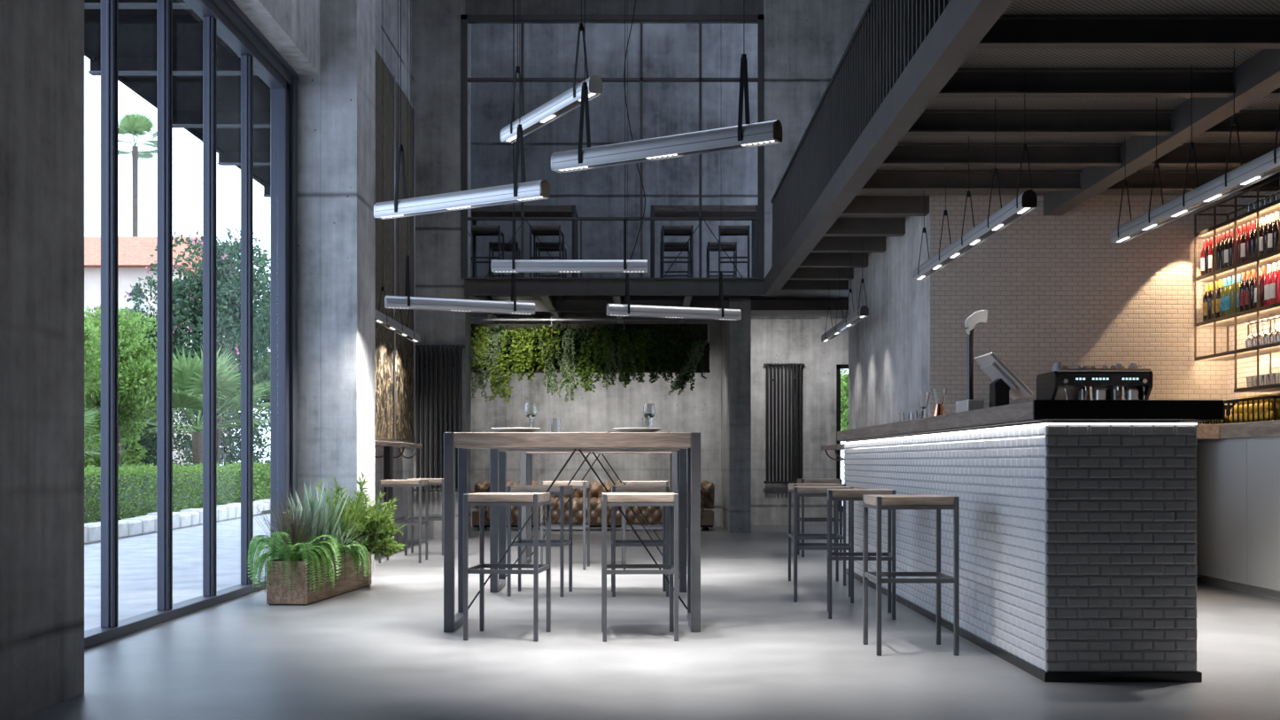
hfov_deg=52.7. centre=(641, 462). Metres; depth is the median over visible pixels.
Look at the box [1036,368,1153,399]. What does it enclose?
espresso machine
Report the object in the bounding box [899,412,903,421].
tumbler
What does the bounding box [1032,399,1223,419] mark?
countertop
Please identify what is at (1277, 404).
lemon
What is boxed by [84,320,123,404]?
round tree
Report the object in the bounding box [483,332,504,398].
trailing plant
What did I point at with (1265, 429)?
countertop
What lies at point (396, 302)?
pendant
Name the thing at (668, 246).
bar stool
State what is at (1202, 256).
wine bottle
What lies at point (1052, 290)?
tiled wall
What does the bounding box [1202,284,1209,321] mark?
wine bottle
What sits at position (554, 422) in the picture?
tumbler
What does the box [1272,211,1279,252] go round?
wine bottle
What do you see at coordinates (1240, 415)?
lemon
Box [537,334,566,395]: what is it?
trailing plant
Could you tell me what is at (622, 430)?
dinner plate
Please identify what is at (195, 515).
kerb stone
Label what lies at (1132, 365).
espresso cup
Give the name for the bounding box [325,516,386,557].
ornamental grass
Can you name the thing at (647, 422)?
tumbler
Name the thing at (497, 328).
foliage
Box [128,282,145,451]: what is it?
street lantern
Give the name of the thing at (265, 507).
kerb stone
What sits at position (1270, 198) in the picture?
tumbler
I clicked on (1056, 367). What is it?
espresso cup
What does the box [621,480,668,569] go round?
bar stool
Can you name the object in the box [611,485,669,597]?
bar stool
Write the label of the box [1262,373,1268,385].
tumbler
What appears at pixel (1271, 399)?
lemon
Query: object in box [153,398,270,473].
shrub
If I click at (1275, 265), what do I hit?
wine bottle
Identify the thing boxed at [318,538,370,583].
fern
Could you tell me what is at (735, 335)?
wall pillar
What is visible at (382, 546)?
leafy shrub
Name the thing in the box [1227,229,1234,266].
wine bottle
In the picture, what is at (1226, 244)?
wine bottle
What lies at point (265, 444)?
shrub
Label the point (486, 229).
bar stool
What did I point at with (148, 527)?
kerb stone
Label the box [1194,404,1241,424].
crate
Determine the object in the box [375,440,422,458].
wall shelf
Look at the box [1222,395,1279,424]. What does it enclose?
crate
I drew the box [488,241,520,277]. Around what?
bar stool
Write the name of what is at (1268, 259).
shelf
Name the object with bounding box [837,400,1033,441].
countertop
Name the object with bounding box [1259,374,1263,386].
tumbler
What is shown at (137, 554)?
ground
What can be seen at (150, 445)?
shrub
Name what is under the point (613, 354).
trailing plant
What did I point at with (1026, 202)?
linear pendant
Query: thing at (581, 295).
beam
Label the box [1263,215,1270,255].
wine bottle
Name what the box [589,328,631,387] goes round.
trailing plant
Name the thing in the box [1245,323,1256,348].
wine glass
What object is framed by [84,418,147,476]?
shrub
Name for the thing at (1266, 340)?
wine glass
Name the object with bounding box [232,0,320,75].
lintel
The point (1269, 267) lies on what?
wine bottle
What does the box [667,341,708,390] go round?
trailing plant
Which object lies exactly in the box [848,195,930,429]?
wall
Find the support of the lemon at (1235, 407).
on the lemon at (1235, 415)
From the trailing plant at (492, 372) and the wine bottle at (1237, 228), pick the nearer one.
the wine bottle at (1237, 228)
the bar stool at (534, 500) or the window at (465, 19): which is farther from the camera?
the window at (465, 19)
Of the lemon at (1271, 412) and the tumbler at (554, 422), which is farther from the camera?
the lemon at (1271, 412)
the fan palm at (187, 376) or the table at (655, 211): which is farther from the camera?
the fan palm at (187, 376)
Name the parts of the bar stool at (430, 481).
leg, leg, seat, seat frame, leg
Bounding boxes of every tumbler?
[549,417,560,432]
[641,417,652,427]
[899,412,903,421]
[902,411,912,420]
[911,410,916,419]
[915,409,927,418]
[1245,203,1251,212]
[1246,376,1252,387]
[1250,201,1256,209]
[1251,375,1256,387]
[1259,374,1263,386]
[1261,196,1267,205]
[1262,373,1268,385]
[1267,194,1273,203]
[1267,372,1274,384]
[1272,192,1279,201]
[1273,372,1279,383]
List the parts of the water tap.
lever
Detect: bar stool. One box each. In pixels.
[378,480,427,563]
[404,478,443,555]
[463,492,550,642]
[470,224,504,277]
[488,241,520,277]
[507,485,572,597]
[529,224,564,277]
[535,241,566,277]
[540,480,589,570]
[601,492,678,642]
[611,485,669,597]
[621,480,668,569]
[659,241,690,277]
[660,224,693,277]
[706,241,736,277]
[718,224,750,277]
[787,483,845,586]
[793,486,853,603]
[797,478,842,557]
[827,488,895,620]
[862,494,959,656]
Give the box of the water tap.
[955,310,987,412]
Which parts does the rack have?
post, post, post, post, rail, post, rail, post, post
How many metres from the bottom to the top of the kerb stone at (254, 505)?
0.221 m
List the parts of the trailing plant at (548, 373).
stem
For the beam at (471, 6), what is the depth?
15.50 m
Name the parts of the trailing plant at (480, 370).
stem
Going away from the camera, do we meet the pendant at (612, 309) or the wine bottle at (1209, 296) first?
the wine bottle at (1209, 296)
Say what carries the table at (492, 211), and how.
on the beam at (581, 295)
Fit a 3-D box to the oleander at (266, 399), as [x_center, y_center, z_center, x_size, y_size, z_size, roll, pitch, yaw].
[-9.840,-2.487,35.652,3.709,6.819,3.626,0,0,-29]
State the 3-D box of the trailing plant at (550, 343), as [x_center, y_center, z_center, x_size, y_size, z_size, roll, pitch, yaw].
[-1.308,-1.542,17.314,0.492,0.639,0.271,0,0,0]
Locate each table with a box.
[443,432,700,632]
[470,205,578,277]
[489,449,686,592]
[519,451,676,565]
[650,205,757,277]
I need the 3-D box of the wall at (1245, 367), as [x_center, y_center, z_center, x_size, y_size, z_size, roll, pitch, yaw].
[4.830,-0.605,3.450,0.340,3.050,13.700,0,0,0]
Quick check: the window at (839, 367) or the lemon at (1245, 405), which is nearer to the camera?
the lemon at (1245, 405)
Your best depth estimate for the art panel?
14.14 m
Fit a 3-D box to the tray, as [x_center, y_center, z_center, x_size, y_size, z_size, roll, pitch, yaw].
[3.405,-0.671,9.725,0.670,0.009,0.460,0,0,0]
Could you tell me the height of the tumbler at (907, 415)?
0.066 m
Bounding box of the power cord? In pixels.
[623,0,645,259]
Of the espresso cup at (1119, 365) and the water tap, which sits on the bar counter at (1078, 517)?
the water tap
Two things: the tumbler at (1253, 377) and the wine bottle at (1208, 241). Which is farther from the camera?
the wine bottle at (1208, 241)
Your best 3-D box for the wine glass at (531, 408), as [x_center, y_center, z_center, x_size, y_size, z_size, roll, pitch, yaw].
[-0.630,-0.251,7.380,0.072,0.174,0.072,0,0,0]
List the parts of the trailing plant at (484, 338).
stem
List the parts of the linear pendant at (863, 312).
edge trim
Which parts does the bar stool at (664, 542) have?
leg, leg, seat, leg, leg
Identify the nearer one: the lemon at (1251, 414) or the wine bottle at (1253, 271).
the lemon at (1251, 414)
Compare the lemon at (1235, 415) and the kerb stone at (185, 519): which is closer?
the lemon at (1235, 415)
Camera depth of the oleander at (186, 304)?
28.25 m
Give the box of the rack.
[1194,175,1279,392]
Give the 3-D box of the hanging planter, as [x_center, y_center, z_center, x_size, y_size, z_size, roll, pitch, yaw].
[-0.700,-1.595,17.407,3.320,0.790,0.186,0,0,0]
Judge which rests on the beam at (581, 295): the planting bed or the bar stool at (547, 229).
the bar stool at (547, 229)
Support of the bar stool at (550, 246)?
on the beam at (581, 295)
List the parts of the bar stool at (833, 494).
leg, leg, seat frame, seat, leg, leg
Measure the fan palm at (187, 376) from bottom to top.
3.289 m
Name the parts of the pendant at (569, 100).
edge trim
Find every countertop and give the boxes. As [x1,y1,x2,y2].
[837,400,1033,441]
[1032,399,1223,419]
[1196,419,1279,441]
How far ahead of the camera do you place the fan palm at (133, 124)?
69.86 m
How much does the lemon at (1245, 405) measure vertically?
0.066 m
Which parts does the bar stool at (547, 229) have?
leg, leg, seat, seat frame, leg, leg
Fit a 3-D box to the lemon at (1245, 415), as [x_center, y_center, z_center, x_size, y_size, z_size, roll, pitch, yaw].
[4.345,-0.325,9.242,0.072,0.066,0.072,0,0,-19]
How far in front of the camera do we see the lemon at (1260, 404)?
9.03 m
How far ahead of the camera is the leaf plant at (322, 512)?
8.83 m
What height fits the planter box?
0.285 m
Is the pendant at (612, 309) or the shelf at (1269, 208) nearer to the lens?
the shelf at (1269, 208)
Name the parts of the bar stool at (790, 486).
leg, seat, leg, leg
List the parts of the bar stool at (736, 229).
leg, seat, seat frame, leg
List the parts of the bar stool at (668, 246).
leg, seat, seat frame, leg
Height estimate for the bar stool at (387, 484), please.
0.757 m
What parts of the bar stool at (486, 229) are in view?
leg, leg, seat, seat frame, leg, leg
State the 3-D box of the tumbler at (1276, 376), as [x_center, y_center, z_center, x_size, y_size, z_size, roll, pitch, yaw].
[4.450,-0.582,9.020,0.074,0.085,0.074,0,0,0]
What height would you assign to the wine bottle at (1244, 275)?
0.300 m
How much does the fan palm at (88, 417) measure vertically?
2.099 m
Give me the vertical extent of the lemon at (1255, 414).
0.064 m
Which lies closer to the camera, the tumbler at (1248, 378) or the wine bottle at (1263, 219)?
the wine bottle at (1263, 219)
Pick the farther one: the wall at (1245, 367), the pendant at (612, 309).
the pendant at (612, 309)
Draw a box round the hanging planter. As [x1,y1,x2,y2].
[470,313,713,372]
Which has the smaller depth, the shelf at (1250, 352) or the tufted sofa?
the shelf at (1250, 352)
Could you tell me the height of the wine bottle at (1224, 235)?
0.290 m
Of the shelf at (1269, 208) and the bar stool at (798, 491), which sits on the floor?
the bar stool at (798, 491)
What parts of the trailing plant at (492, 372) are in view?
stem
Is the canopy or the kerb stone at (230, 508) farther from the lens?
the kerb stone at (230, 508)
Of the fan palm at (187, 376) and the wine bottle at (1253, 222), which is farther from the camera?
the fan palm at (187, 376)
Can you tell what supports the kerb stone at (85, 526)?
on the ground at (137, 554)
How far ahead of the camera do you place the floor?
6.15 m
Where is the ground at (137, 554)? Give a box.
[84,513,270,630]
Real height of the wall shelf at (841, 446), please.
0.165 m
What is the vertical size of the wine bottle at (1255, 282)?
0.300 m
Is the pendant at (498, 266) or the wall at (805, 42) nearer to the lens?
the pendant at (498, 266)
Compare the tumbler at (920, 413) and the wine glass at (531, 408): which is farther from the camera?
the tumbler at (920, 413)
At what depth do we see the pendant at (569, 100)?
7.25 m
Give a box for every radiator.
[413,344,465,491]
[763,363,804,483]
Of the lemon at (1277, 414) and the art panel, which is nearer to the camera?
the lemon at (1277, 414)
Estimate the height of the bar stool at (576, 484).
0.757 m
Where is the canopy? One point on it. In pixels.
(137, 19)
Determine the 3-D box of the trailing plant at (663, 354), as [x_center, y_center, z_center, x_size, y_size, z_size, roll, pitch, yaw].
[0.231,-1.404,17.317,0.687,0.713,0.288,0,0,0]
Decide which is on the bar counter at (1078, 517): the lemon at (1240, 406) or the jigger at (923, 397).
the jigger at (923, 397)
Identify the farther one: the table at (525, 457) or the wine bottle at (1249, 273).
the table at (525, 457)
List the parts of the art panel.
panel, rod, trim, panel, rod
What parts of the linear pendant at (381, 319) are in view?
edge trim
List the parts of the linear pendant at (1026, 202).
edge trim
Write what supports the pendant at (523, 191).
hanging from the ceiling
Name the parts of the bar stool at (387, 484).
leg, leg, seat, seat frame, leg, leg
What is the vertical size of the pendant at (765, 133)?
5.236 m
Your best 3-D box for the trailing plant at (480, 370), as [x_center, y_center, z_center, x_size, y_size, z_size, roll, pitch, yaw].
[-2.289,-1.254,17.309,0.525,0.906,0.266,0,0,0]
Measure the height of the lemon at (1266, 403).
0.066 m
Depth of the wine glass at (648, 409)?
7.39 m
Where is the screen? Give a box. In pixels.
[973,351,1033,407]
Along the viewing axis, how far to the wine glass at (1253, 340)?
9.34 m
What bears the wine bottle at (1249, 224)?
on the rack
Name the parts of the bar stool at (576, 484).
leg, leg, seat, seat frame, leg, leg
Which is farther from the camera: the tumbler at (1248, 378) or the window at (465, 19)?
the window at (465, 19)
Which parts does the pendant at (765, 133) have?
edge trim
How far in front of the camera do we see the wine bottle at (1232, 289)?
9.64 m
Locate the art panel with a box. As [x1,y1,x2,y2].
[375,46,415,441]
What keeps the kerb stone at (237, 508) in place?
on the planting bed
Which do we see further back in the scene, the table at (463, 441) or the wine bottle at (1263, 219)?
the wine bottle at (1263, 219)
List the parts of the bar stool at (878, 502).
leg, leg, seat, seat frame, leg, leg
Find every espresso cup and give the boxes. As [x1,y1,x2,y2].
[1051,363,1066,372]
[1116,363,1124,368]
[1127,363,1141,368]
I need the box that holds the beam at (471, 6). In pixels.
[465,0,763,23]
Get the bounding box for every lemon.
[1229,413,1236,422]
[1231,404,1237,414]
[1233,413,1241,422]
[1235,404,1241,413]
[1239,412,1247,421]
[1241,403,1247,412]
[1244,412,1251,421]
[1245,403,1252,412]
[1248,411,1256,420]
[1251,403,1256,412]
[1254,411,1262,420]
[1256,403,1262,411]
[1259,411,1267,420]
[1264,394,1273,403]
[1264,402,1273,411]
[1264,411,1273,419]
[1275,402,1279,411]
[1275,411,1279,419]
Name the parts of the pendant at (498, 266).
edge trim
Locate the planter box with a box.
[266,549,371,605]
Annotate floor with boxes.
[20,525,1279,719]
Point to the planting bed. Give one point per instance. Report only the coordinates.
(267, 512)
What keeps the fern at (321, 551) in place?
in the planter box
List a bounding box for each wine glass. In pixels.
[524,403,536,427]
[643,403,655,417]
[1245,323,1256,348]
[1250,321,1261,347]
[1259,320,1267,345]
[1263,318,1273,344]
[1268,318,1279,343]
[1274,316,1279,342]
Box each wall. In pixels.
[0,0,84,719]
[375,0,413,543]
[413,0,470,539]
[470,23,848,526]
[751,316,848,525]
[763,0,869,278]
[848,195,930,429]
[930,195,1226,577]
[1226,172,1279,414]
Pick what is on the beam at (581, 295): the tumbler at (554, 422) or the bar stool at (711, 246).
the bar stool at (711, 246)
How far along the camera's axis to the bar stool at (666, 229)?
16.14 m
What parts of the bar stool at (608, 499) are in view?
leg, leg, seat frame, seat, leg, leg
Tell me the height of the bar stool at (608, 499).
0.757 m
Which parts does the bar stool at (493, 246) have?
leg, seat, seat frame, leg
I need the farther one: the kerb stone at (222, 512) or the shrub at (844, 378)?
the shrub at (844, 378)
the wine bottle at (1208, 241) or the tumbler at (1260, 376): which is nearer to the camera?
the tumbler at (1260, 376)
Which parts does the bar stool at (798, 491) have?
leg, seat frame, seat, leg, leg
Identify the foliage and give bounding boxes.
[470,322,705,370]
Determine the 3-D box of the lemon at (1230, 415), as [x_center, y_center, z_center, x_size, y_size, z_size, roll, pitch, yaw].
[4.345,-0.325,9.476,0.072,0.066,0.072,0,0,40]
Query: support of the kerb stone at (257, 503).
on the planting bed
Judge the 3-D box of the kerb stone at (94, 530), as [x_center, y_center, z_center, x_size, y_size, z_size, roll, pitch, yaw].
[-6.705,0.859,15.514,0.320,0.222,0.468,-1,0,-3]
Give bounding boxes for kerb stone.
[84,524,87,544]
[85,523,100,543]
[96,520,127,538]
[118,519,141,537]
[121,517,155,535]
[134,515,156,533]
[146,512,179,529]
[178,512,191,528]
[178,512,199,527]
[179,508,202,525]
[217,504,234,520]
[217,507,227,522]
[226,503,240,504]
[233,504,240,519]
[253,501,263,514]
[253,504,256,515]
[254,499,270,509]
[263,503,269,511]
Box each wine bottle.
[1200,240,1206,276]
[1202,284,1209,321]
[1204,238,1210,274]
[1207,282,1213,320]
[1208,237,1213,273]
[1211,235,1217,271]
[1211,281,1217,318]
[1216,233,1222,271]
[1216,279,1222,318]
[1219,232,1226,269]
[1220,278,1227,317]
[1224,231,1230,268]
[1225,277,1232,316]
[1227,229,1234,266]
[1229,275,1234,314]
[1232,227,1239,265]
[1233,273,1241,312]
[1236,225,1242,263]
[1239,272,1246,312]
[1241,224,1247,262]
[1243,271,1251,310]
[1245,222,1251,261]
[1248,220,1256,259]
[1248,269,1256,310]
[1254,218,1260,257]
[1254,267,1261,308]
[1259,217,1265,255]
[1259,265,1266,307]
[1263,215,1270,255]
[1264,263,1272,306]
[1267,213,1274,253]
[1269,263,1277,304]
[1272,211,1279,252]
[1274,261,1279,303]
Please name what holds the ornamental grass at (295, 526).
in the planter box
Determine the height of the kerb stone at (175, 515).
0.248 m
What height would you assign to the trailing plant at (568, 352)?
0.994 m
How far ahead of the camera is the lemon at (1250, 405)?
9.18 m
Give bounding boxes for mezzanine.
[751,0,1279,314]
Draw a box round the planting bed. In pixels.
[253,510,270,516]
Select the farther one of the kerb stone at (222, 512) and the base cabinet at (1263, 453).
the kerb stone at (222, 512)
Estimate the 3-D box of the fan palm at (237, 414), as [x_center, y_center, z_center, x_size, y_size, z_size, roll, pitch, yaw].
[-8.826,-0.980,31.709,3.712,3.803,3.152,0,0,-28]
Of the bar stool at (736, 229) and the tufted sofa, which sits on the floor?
the tufted sofa
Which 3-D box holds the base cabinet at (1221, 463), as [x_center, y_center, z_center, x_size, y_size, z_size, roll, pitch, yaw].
[4.447,0.375,9.460,0.415,1.090,0.800,0,0,0]
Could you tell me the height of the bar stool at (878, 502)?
0.757 m
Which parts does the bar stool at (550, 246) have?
leg, seat, seat frame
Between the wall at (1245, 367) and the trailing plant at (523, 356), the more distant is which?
the trailing plant at (523, 356)
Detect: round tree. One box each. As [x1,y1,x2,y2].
[84,304,173,475]
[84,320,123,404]
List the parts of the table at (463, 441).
leg, floor rail, leg, leg, floor rail, leg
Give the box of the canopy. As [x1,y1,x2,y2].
[84,0,270,197]
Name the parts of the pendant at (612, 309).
edge trim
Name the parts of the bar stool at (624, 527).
leg, leg, seat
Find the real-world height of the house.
8.600 m
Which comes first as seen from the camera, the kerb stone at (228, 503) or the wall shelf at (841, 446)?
the wall shelf at (841, 446)
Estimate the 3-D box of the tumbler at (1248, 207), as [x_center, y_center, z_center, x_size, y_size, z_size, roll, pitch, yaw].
[4.460,-1.843,9.460,0.074,0.085,0.074,0,0,0]
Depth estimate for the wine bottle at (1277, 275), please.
8.95 m
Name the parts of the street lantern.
lantern glass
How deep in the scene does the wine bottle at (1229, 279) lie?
9.72 m
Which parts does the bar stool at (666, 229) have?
leg, leg, seat, seat frame, leg, leg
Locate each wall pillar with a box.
[297,0,375,573]
[721,298,751,533]
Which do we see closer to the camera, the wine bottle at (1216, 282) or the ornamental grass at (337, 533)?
the ornamental grass at (337, 533)
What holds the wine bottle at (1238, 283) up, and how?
on the rack
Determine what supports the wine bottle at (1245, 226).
on the rack
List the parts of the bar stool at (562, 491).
leg, leg, seat, seat frame, leg, leg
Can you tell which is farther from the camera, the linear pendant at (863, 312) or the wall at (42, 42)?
the linear pendant at (863, 312)
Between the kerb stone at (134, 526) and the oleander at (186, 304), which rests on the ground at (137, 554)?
the kerb stone at (134, 526)
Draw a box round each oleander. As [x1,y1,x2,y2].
[124,228,270,462]
[219,278,270,434]
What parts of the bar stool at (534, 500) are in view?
leg, leg, seat, seat frame, leg, leg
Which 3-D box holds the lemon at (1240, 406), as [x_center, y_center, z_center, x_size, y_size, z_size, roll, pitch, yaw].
[4.345,-0.385,9.355,0.072,0.066,0.072,0,0,-36]
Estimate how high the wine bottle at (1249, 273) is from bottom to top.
0.300 m
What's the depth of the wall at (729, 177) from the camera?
18.60 m
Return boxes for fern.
[247,529,341,592]
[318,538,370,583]
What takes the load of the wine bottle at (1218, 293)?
on the rack
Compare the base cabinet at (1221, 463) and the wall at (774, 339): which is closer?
the base cabinet at (1221, 463)
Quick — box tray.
[1057,370,1150,372]
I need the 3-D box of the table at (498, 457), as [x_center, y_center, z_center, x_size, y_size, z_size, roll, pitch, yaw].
[-0.374,0.379,9.440,1.390,1.083,0.600,0,0,0]
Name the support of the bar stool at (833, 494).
on the floor
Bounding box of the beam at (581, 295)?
[464,277,764,324]
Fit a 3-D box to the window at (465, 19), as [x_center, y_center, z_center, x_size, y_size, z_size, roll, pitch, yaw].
[-0.347,-3.780,15.520,3.626,3.160,0.080,0,0,0]
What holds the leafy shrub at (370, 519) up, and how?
on the planter box
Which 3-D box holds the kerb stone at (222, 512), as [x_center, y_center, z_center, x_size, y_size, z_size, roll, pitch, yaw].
[-7.016,0.858,21.201,0.320,0.225,0.560,0,0,-3]
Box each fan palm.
[84,406,127,457]
[93,108,156,236]
[121,346,270,471]
[221,346,270,418]
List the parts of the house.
pane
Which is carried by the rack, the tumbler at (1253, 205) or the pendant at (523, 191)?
the tumbler at (1253, 205)
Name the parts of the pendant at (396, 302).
edge trim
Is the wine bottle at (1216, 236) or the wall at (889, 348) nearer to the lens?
the wine bottle at (1216, 236)
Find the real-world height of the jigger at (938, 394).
0.172 m
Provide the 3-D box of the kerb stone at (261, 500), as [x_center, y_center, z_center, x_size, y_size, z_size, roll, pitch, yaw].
[-7.208,0.848,24.737,0.320,0.244,0.495,1,0,-3]
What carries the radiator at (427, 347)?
attached to the wall at (437, 23)
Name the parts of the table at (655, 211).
leg, leg, leg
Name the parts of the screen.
hinge arm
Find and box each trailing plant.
[470,325,489,367]
[470,336,488,402]
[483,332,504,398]
[488,355,513,403]
[495,327,537,382]
[527,324,561,370]
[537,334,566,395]
[558,329,576,403]
[574,340,605,392]
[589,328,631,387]
[604,341,636,388]
[628,327,660,383]
[633,331,683,384]
[667,339,709,396]
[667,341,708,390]
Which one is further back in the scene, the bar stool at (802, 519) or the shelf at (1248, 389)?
the bar stool at (802, 519)
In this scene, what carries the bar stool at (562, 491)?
on the floor
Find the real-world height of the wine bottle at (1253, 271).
0.300 m
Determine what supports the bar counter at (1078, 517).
on the floor
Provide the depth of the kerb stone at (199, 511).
19.90 m
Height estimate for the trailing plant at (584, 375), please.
0.716 m
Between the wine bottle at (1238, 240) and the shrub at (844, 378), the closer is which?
the wine bottle at (1238, 240)
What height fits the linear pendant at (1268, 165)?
0.773 m
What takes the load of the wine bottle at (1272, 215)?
on the rack
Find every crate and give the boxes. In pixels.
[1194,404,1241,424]
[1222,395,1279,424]
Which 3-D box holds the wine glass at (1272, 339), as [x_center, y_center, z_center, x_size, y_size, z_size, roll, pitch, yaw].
[4.450,-0.921,9.088,0.074,0.186,0.074,0,0,0]
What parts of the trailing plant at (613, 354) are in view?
stem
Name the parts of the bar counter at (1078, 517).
panel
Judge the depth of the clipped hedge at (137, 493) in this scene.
20.17 m
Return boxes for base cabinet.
[1197,438,1250,593]
[1247,436,1279,599]
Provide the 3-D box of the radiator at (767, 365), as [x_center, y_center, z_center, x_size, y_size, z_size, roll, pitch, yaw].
[2.090,-0.505,18.818,0.620,1.870,0.162,0,0,0]
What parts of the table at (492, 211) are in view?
leg, leg, leg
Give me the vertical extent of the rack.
1.445 m
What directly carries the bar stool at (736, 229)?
on the beam at (581, 295)
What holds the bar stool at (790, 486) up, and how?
on the floor
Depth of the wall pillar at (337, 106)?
10.20 m
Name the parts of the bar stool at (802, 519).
leg, leg, seat, leg, leg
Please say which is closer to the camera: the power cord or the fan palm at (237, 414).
the power cord
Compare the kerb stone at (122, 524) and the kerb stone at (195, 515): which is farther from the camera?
the kerb stone at (195, 515)
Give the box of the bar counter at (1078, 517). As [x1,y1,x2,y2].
[837,399,1223,682]
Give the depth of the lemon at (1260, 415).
8.99 m
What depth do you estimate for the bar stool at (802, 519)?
12.53 m
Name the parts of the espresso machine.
panel, plate, control panel, tray rail, plate, panel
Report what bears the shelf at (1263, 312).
attached to the rack
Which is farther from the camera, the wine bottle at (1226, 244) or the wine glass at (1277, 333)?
the wine bottle at (1226, 244)
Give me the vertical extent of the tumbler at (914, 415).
0.066 m
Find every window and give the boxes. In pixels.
[84,0,298,649]
[460,14,763,279]
[836,364,848,511]
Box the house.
[84,236,231,473]
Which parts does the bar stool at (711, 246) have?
leg, seat, seat frame, leg, leg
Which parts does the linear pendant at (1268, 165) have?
edge trim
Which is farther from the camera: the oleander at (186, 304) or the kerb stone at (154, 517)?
the oleander at (186, 304)
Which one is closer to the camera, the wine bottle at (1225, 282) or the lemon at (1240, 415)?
the lemon at (1240, 415)
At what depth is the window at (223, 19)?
8.35 m
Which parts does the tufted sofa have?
armrest, seat, rail, backrest, armrest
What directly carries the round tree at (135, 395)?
on the planting bed
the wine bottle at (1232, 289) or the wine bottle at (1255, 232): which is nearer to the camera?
the wine bottle at (1255, 232)
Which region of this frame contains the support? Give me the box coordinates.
[383,446,393,555]
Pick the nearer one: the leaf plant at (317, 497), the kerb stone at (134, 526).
the leaf plant at (317, 497)
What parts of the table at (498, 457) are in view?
leg, floor rail, leg, leg, leg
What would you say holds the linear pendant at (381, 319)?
hanging from the ceiling
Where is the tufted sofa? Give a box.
[472,480,714,530]
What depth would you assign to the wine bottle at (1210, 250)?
10.02 m
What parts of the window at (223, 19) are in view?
door pull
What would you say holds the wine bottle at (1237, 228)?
on the rack
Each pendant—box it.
[373,0,550,219]
[375,0,420,341]
[384,0,535,315]
[491,0,647,272]
[500,0,602,143]
[550,0,782,173]
[606,271,741,320]
[821,279,868,341]
[913,98,1037,280]
[1109,48,1279,243]
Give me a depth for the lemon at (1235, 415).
9.39 m
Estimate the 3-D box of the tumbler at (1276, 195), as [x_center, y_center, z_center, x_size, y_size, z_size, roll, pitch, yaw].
[4.460,-1.843,9.050,0.074,0.085,0.074,0,0,0]
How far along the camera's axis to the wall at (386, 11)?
14.57 m
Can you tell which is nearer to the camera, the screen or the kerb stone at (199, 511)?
the screen
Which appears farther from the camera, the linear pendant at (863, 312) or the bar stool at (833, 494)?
the linear pendant at (863, 312)
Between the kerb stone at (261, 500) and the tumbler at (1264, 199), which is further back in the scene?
the kerb stone at (261, 500)
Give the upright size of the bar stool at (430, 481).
0.757 m
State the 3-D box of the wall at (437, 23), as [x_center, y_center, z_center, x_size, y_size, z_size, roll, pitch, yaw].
[-2.605,-2.880,15.750,0.990,7.600,0.500,0,0,0]
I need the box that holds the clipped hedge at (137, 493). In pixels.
[84,460,270,523]
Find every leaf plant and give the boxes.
[287,487,347,548]
[288,480,349,559]
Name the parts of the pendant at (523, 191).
edge trim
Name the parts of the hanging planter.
hanger rod, rail, hanger rod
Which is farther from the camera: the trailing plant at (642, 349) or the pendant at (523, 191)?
the trailing plant at (642, 349)
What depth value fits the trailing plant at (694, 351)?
17.25 m
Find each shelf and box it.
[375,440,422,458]
[821,443,844,460]
[1196,202,1279,237]
[1196,306,1279,326]
[1197,253,1279,280]
[1199,345,1279,360]
[1238,387,1279,392]
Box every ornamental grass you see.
[241,483,341,560]
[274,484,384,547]
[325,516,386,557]
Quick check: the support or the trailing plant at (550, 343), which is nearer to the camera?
the support
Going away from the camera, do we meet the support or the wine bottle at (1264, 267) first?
the wine bottle at (1264, 267)
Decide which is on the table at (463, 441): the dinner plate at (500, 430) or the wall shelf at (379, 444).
the dinner plate at (500, 430)
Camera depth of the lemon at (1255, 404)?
9.11 m
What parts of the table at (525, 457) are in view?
leg, leg, floor rail, leg, leg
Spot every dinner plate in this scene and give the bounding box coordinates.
[491,427,540,432]
[613,427,661,432]
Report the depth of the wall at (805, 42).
15.50 m
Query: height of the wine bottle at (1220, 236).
0.290 m
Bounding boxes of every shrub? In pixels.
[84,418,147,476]
[120,408,156,475]
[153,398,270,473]
[253,402,270,457]
[281,472,405,552]
[356,504,406,561]
[840,369,848,442]
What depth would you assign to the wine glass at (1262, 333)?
9.24 m

